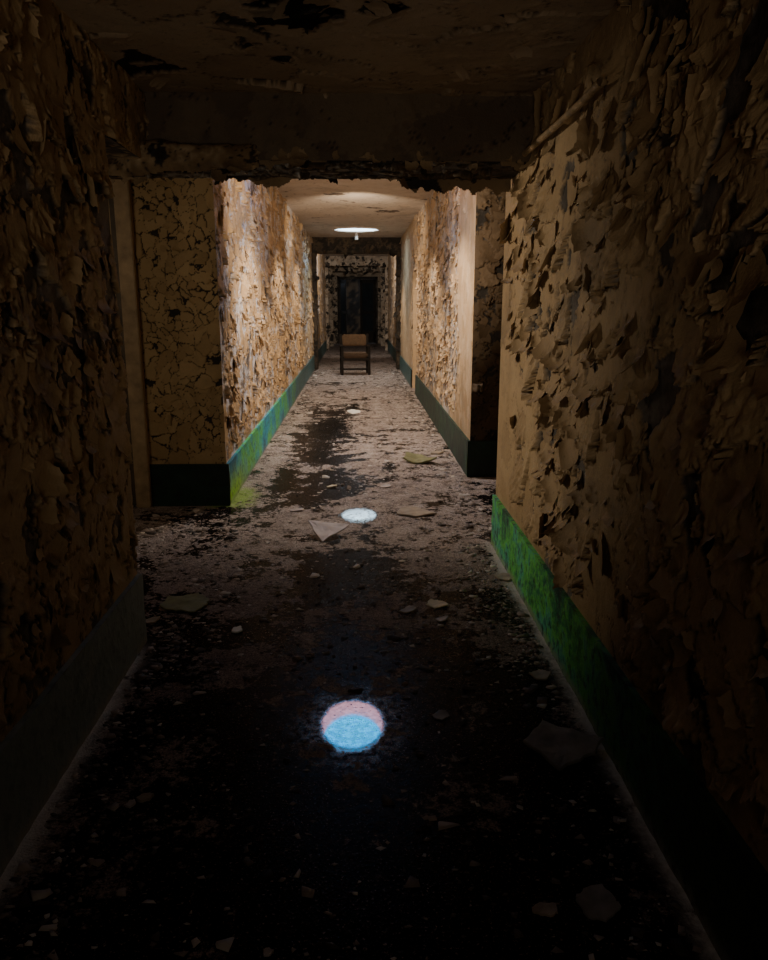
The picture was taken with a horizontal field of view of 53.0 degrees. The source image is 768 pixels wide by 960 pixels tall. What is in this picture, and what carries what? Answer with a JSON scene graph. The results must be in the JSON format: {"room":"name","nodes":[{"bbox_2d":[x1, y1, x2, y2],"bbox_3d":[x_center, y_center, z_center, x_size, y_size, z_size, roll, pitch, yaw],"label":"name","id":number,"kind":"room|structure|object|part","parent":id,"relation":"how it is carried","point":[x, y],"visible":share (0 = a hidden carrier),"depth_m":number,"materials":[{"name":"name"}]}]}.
{"room":"abandoned building corridor","nodes":[
{"label":"abandoned building corridor","id":0,"kind":"room"},
{"bbox_2d":[0,0,148,745],"bbox_3d":[-1.933,0.023,1.008,2.073,2.600,6.160,0,13,-2],"label":"wall","id":1,"kind":"structure","parent":0,"point":[69,540],"depth_m":2.58,"materials":[{"name":"beige paint"}]},
{"bbox_2d":[0,574,146,876],"bbox_3d":[-1.028,1.245,0.761,0.036,0.330,5.790,0,13,-2],"label":"baseboard","id":2,"kind":"structure","parent":1,"relation":"attached to","point":[47,738],"depth_m":2.58,"materials":[{"name":"green paint"}]},
{"bbox_2d":[104,92,534,195],"bbox_3d":[-1.149,-1.920,3.906,3.802,0.843,0.820,0,13,-2],"label":"ceiling beam","id":3,"kind":"structure","parent":1,"relation":"attached to","point":[474,143],"depth_m":3.78,"materials":[{"name":"paint"}]},
{"bbox_2d":[130,178,225,463],"bbox_3d":[-1.508,-1.241,5.664,0.580,2.960,0.041,0,13,-2],"label":"wall","id":4,"kind":"structure","parent":0,"point":[174,220],"depth_m":5.69,"materials":[{"name":"beige paint"}]},
{"bbox_2d":[109,180,152,507],"bbox_3d":[-2.283,-1.061,5.683,0.970,2.600,0.120,0,13,-2],"label":"door","id":5,"kind":"structure","parent":4,"relation":"in","point":[120,206],"depth_m":5.66,"materials":[{"name":"paint"}]},
{"bbox_2d":[150,464,229,505],"bbox_3d":[-1.497,0.038,5.968,0.602,0.330,0.035,0,13,-2],"label":"baseboard","id":6,"kind":"structure","parent":4,"relation":"attached to","point":[171,484],"depth_m":5.95,"materials":[{"name":"paint"}]},
{"bbox_2d":[213,178,329,500],"bbox_3d":[-2.534,-3.907,17.165,1.974,2.960,23.640,0,13,-2],"label":"wall","id":7,"kind":"structure","parent":0,"point":[264,259],"depth_m":7.96,"materials":[{"name":"beige paint"}]},
{"bbox_2d":[226,340,326,503],"bbox_3d":[-1.613,-2.633,17.493,0.036,0.330,23.640,0,13,-2],"label":"baseboard","id":8,"kind":"structure","parent":7,"relation":"attached to","point":[247,456],"depth_m":8.19,"materials":[{"name":"green paint"}]},
{"bbox_2d":[52,0,616,98],"bbox_3d":[-0.093,-1.105,0.600,1.930,0.112,6.487,0,13,-2],"label":"ceiling","id":9,"kind":"structure","parent":0,"point":[455,48],"depth_m":2.99,"materials":[{"name":"paint"}]},
{"bbox_2d":[275,179,433,255],"bbox_3d":[-0.734,-4.905,15.702,5.550,0.366,26.160,0,13,-2],"label":"ceiling","id":10,"kind":"structure","parent":0,"point":[321,205],"depth_m":11.58,"materials":[{"name":"beige paint"}]},
{"bbox_2d":[332,227,381,231],"bbox_3d":[-0.548,-5.096,15.336,1.010,0.238,1.010,0,13,-2],"label":"ceiling light","id":11,"kind":"object","parent":10,"relation":"attached to","point":[339,229],"visible":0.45,"depth_m":15.64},
{"bbox_2d":[342,279,369,333],"bbox_3d":[-1.072,-7.060,30.683,4.000,3.002,4.006,0,13,-2],"label":"wall","id":12,"kind":"structure","parent":0,"point":[352,285],"depth_m":32.65,"materials":[{"name":"paint"}]},
{"bbox_2d":[333,271,380,343],"bbox_3d":[-1.011,-6.584,28.723,2.025,2.963,0.041,0,13,-2],"label":"wall","id":13,"kind":"structure","parent":0,"point":[336,273],"depth_m":28.66,"materials":[{"name":"beige paint"}]},
{"bbox_2d":[337,277,377,343],"bbox_3d":[-0.994,-6.411,29.098,1.500,2.450,0.720,0,13,-2],"label":"door","id":14,"kind":"structure","parent":13,"relation":"in","point":[368,288],"depth_m":28.96,"materials":[{"name":"beige paint"}]},
{"bbox_3d":[-1.551,-6.516,29.107,0.010,1.850,0.500,4,14,18],"label":"pane","id":15,"kind":"part","parent":14,"relation":"part of","materials":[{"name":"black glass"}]},
{"bbox_3d":[-0.606,-6.492,29.004,0.500,1.850,0.010,7,15,27],"label":"pane","id":16,"kind":"part","parent":14,"relation":"part of","materials":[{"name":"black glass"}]},
{"bbox_2d":[0,339,720,959],"bbox_3d":[-0.704,-1.998,15.484,5.550,0.001,36.100,0,13,-2],"label":"floor","id":17,"kind":"structure","parent":0,"point":[358,736],"depth_m":2.65,"materials":[{"name":"grey concrete"}]},
{"bbox_2d":[146,616,159,623],"bbox_3d":[-1.162,0.694,3.819,0.091,0.020,0.065,0,13,-2],"label":"chip","id":18,"kind":"object","parent":17,"relation":"on","point":[151,620],"visible":0.7,"depth_m":3.82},
{"bbox_2d":[135,508,217,580],"bbox_3d":[-1.470,0.390,5.139,0.522,0.020,1.552,0,13,-2],"label":"crumbs","id":19,"kind":"object","parent":17,"relation":"on","point":[151,531],"visible":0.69,"depth_m":5.24,"materials":[{"name":"paint"}]},
{"bbox_2d":[159,593,209,612],"bbox_3d":[-1.045,0.644,4.047,0.246,0.015,0.256,0,13,-2],"label":"plaster slab","id":20,"kind":"object","parent":17,"relation":"on","point":[190,603],"visible":1,"depth_m":4.03,"materials":[{"name":"beige paint"}]},
{"bbox_2d":[232,626,242,632],"bbox_3d":[-0.710,0.722,3.712,0.051,0.015,0.055,-4,14,-17],"label":"chip","id":21,"kind":"object","parent":17,"relation":"on","point":[238,629],"visible":1,"depth_m":3.70,"materials":[{"name":"beige paint"}]},
{"bbox_2d":[263,948,273,956],"bbox_3d":[-0.282,1.150,1.877,0.028,0.010,0.022,0,13,-2],"label":"chip","id":22,"kind":"object","parent":17,"relation":"on","point":[267,952],"visible":1,"depth_m":1.87,"materials":[{"name":"paint"}]},
{"bbox_2d":[290,508,303,511],"bbox_3d":[-0.662,0.226,5.848,0.104,0.016,0.073,0,13,-2],"label":"chip","id":23,"kind":"object","parent":17,"relation":"on","point":[295,509],"visible":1,"depth_m":5.83,"materials":[{"name":"paint"}]},
{"bbox_2d":[308,520,349,541],"bbox_3d":[-0.374,0.343,5.191,0.290,0.085,0.253,0,13,-2],"label":"flake","id":24,"kind":"object","parent":17,"relation":"on","point":[323,530],"visible":1,"depth_m":5.21,"materials":[{"name":"white paint"}]},
{"bbox_2d":[0,370,702,959],"bbox_3d":[-0.329,-0.685,9.739,2.024,0.037,16.721,0,13,-2],"label":"debris","id":25,"kind":"object","parent":17,"relation":"on","point":[678,945],"visible":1,"depth_m":3.02,"materials":[{"name":"paint"}]},
{"bbox_2d":[347,409,359,413],"bbox_3d":[-0.435,-0.985,11.075,0.191,0.016,0.426,0,13,-2],"label":"chip","id":26,"kind":"object","parent":17,"relation":"on","point":[352,411],"visible":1,"depth_m":11.05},
{"bbox_2d":[339,334,370,374],"bbox_3d":[-0.633,-2.738,16.773,0.650,0.860,0.590,-1,13,-6],"label":"armchair","id":27,"kind":"object","parent":17,"relation":"on","point":[345,339],"visible":1,"depth_m":16.75,"materials":[{"name":"brown wood"}]},
{"bbox_3d":[-0.950,-2.793,17.010,0.054,0.860,0.040,-1,13,-6],"label":"leg","id":28,"kind":"part","parent":27,"relation":"part of","materials":[{"name":"brown wood"}]},
{"bbox_3d":[-0.897,-2.551,16.541,0.054,0.600,0.050,-1,13,-6],"label":"leg","id":29,"kind":"part","parent":27,"relation":"part of","materials":[{"name":"brown wood"}]},
{"bbox_3d":[-0.657,-3.078,16.934,0.530,0.250,0.060,-1,13,-6],"label":"backrest","id":30,"kind":"part","parent":27,"relation":"part of","materials":[{"name":"brown fabric"}]},
{"bbox_3d":[-0.631,-2.723,16.761,0.530,0.105,0.520,-1,13,-6],"label":"seat","id":31,"kind":"part","parent":27,"relation":"part of","materials":[{"name":"fabric"}]},
{"bbox_3d":[-0.608,-2.594,16.559,0.580,0.055,0.025,-1,13,-6],"label":"rail","id":32,"kind":"part","parent":27,"relation":"part of","materials":[{"name":"brown wood"}]},
{"bbox_3d":[-0.373,-2.807,17.069,0.054,0.860,0.040,-1,13,-6],"label":"leg","id":33,"kind":"part","parent":27,"relation":"part of","materials":[{"name":"brown wood"}]},
{"bbox_3d":[-0.320,-2.564,16.599,0.054,0.600,0.050,-1,13,-6],"label":"leg","id":34,"kind":"part","parent":27,"relation":"part of","materials":[{"name":"brown wood"}]},
{"bbox_2d":[379,484,390,487],"bbox_3d":[0.018,0.052,6.599,0.101,0.016,0.081,-11,17,-40],"label":"chip","id":35,"kind":"object","parent":17,"relation":"on","point":[385,485],"visible":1,"depth_m":6.58,"materials":[{"name":"paint"}]},
{"bbox_2d":[399,606,416,613],"bbox_3d":[0.127,0.666,3.955,0.061,0.015,0.086,10,17,37],"label":"chip","id":36,"kind":"object","parent":17,"relation":"on","point":[407,609],"visible":1,"depth_m":3.94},
{"bbox_2d":[397,506,436,516],"bbox_3d":[0.211,0.240,5.781,0.234,0.020,0.297,-11,17,-39],"label":"chip","id":37,"kind":"object","parent":17,"relation":"on","point":[411,511],"visible":1,"depth_m":5.74,"materials":[{"name":"beige paint"}]},
{"bbox_2d":[403,451,436,463],"bbox_3d":[0.353,-0.222,7.630,0.330,0.085,0.257,0,13,-2],"label":"plaster slab","id":38,"kind":"object","parent":17,"relation":"on","point":[413,458],"visible":1,"depth_m":7.60,"materials":[{"name":"yellow paint"}]},
{"bbox_2d":[426,599,447,608],"bbox_3d":[0.269,0.646,4.043,0.104,0.013,0.120,-7,15,-28],"label":"chip","id":39,"kind":"object","parent":17,"relation":"on","point":[435,604],"visible":1,"depth_m":4.03,"materials":[{"name":"beige paint"}]},
{"bbox_2d":[431,451,443,454],"bbox_3d":[0.552,-0.285,8.028,0.123,0.028,0.101,4,14,17],"label":"chunk","id":40,"kind":"object","parent":17,"relation":"on","point":[432,452],"visible":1,"depth_m":8.00,"materials":[{"name":"beige paint"}]},
{"bbox_2d":[432,709,449,720],"bbox_3d":[0.219,0.900,2.952,0.054,0.012,0.065,12,18,42],"label":"chip","id":41,"kind":"object","parent":17,"relation":"on","point":[441,714],"visible":1,"depth_m":2.95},
{"bbox_2d":[435,616,448,621],"bbox_3d":[0.295,0.693,3.841,0.071,0.014,0.043,-5,14,-21],"label":"chip","id":42,"kind":"object","parent":17,"relation":"on","point":[441,619],"visible":1,"depth_m":3.84,"materials":[{"name":"paint"}]},
{"bbox_2d":[495,573,510,580],"bbox_3d":[0.695,0.556,4.422,0.109,0.017,0.122,0,13,-2],"label":"chip","id":43,"kind":"object","parent":17,"relation":"on","point":[503,576],"visible":0.85,"depth_m":4.43,"materials":[{"name":"beige paint"}]},
{"bbox_2d":[529,669,550,680],"bbox_3d":[0.663,0.824,3.267,0.084,0.016,0.083,-11,17,-40],"label":"chip","id":44,"kind":"object","parent":17,"relation":"on","point":[542,675],"visible":1,"depth_m":3.26,"materials":[{"name":"beige paint"}]},
{"bbox_2d":[532,902,557,916],"bbox_3d":[0.419,1.118,2.008,0.066,0.014,0.048,2,13,9],"label":"chip","id":45,"kind":"object","parent":17,"relation":"on","point":[541,908],"visible":1,"depth_m":2.00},
{"bbox_2d":[523,720,603,771],"bbox_3d":[0.626,0.937,2.728,0.229,0.041,0.249,10,17,38],"label":"plaster slab","id":46,"kind":"object","parent":17,"relation":"on","point":[561,747],"visible":1,"depth_m":2.72,"materials":[{"name":"beige paint"}]},
{"bbox_2d":[576,883,620,921],"bbox_3d":[0.560,1.112,2.028,0.106,0.015,0.122,-4,14,-18],"label":"chip","id":47,"kind":"object","parent":17,"relation":"on","point":[596,902],"visible":1,"depth_m":2.02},
{"bbox_2d":[384,186,475,459],"bbox_3d":[0.428,-4.035,17.717,0.288,2.960,22.710,0,13,-2],"label":"wall","id":48,"kind":"structure","parent":0,"point":[438,245],"depth_m":9.14,"materials":[{"name":"beige paint"}]},
{"bbox_2d":[311,237,400,369],"bbox_3d":[-0.637,-4.058,17.816,2.086,2.960,0.533,0,13,-2],"label":"trim","id":49,"kind":"structure","parent":48,"relation":"attached to","point":[347,246],"depth_m":17.37,"materials":[{"name":"paint"}]},
{"bbox_2d":[325,256,387,349],"bbox_3d":[-0.889,-5.688,24.850,2.053,2.960,0.383,0,13,-2],"label":"trim","id":50,"kind":"structure","parent":48,"relation":"attached to","point":[355,261],"depth_m":24.48,"materials":[{"name":"beige paint"}]},
{"bbox_2d":[328,266,384,345],"bbox_3d":[-0.955,-6.217,27.137,2.025,2.962,0.288,0,13,-2],"label":"trim","id":51,"kind":"structure","parent":48,"relation":"attached to","point":[331,269],"depth_m":26.97,"materials":[{"name":"beige paint"}]},
{"bbox_2d":[388,340,411,386],"bbox_3d":[0.253,-3.589,21.619,0.036,0.330,15.300,0,13,-2],"label":"baseboard","id":52,"kind":"structure","parent":48,"relation":"attached to","point":[405,368],"depth_m":16.84,"materials":[{"name":"green paint"}]},
{"bbox_2d":[415,375,469,475],"bbox_3d":[0.656,-0.914,10.077,0.036,0.330,6.410,0,13,-2],"label":"baseboard","id":53,"kind":"structure","parent":48,"relation":"attached to","point":[455,439],"depth_m":8.68,"materials":[{"name":"green paint"}]},
{"bbox_2d":[470,187,505,440],"bbox_3d":[1.574,-1.468,6.643,1.600,2.960,0.106,0,13,-2],"label":"wall","id":54,"kind":"structure","parent":0,"point":[490,207],"depth_m":6.67,"materials":[{"name":"paint"}]},
{"bbox_2d":[467,441,497,476],"bbox_3d":[1.512,-0.195,6.973,1.522,0.330,0.036,0,13,-2],"label":"baseboard","id":55,"kind":"structure","parent":54,"relation":"attached to","point":[482,455],"depth_m":6.94,"materials":[{"name":"paint"}]},
{"bbox_2d":[496,0,767,885],"bbox_3d":[1.643,-0.267,1.460,1.794,2.960,6.852,0,13,-2],"label":"wall","id":56,"kind":"structure","parent":0,"point":[632,445],"depth_m":2.25,"materials":[{"name":"beige paint"}]},
{"bbox_2d":[522,77,604,156],"bbox_3d":[0.724,-1.497,3.247,0.035,0.044,1.251,0,13,-2],"label":"pipe","id":57,"kind":"object","parent":56,"relation":"attached to","point":[594,88],"visible":0.99,"depth_m":3.03,"materials":[{"name":"brown metal"}]},
{"bbox_2d":[491,494,767,959],"bbox_3d":[0.840,1.069,1.520,0.036,0.330,7.220,0,13,-2],"label":"baseboard","id":58,"kind":"structure","parent":56,"relation":"attached to","point":[728,896],"depth_m":2.26,"materials":[{"name":"green paint"}]}
]}

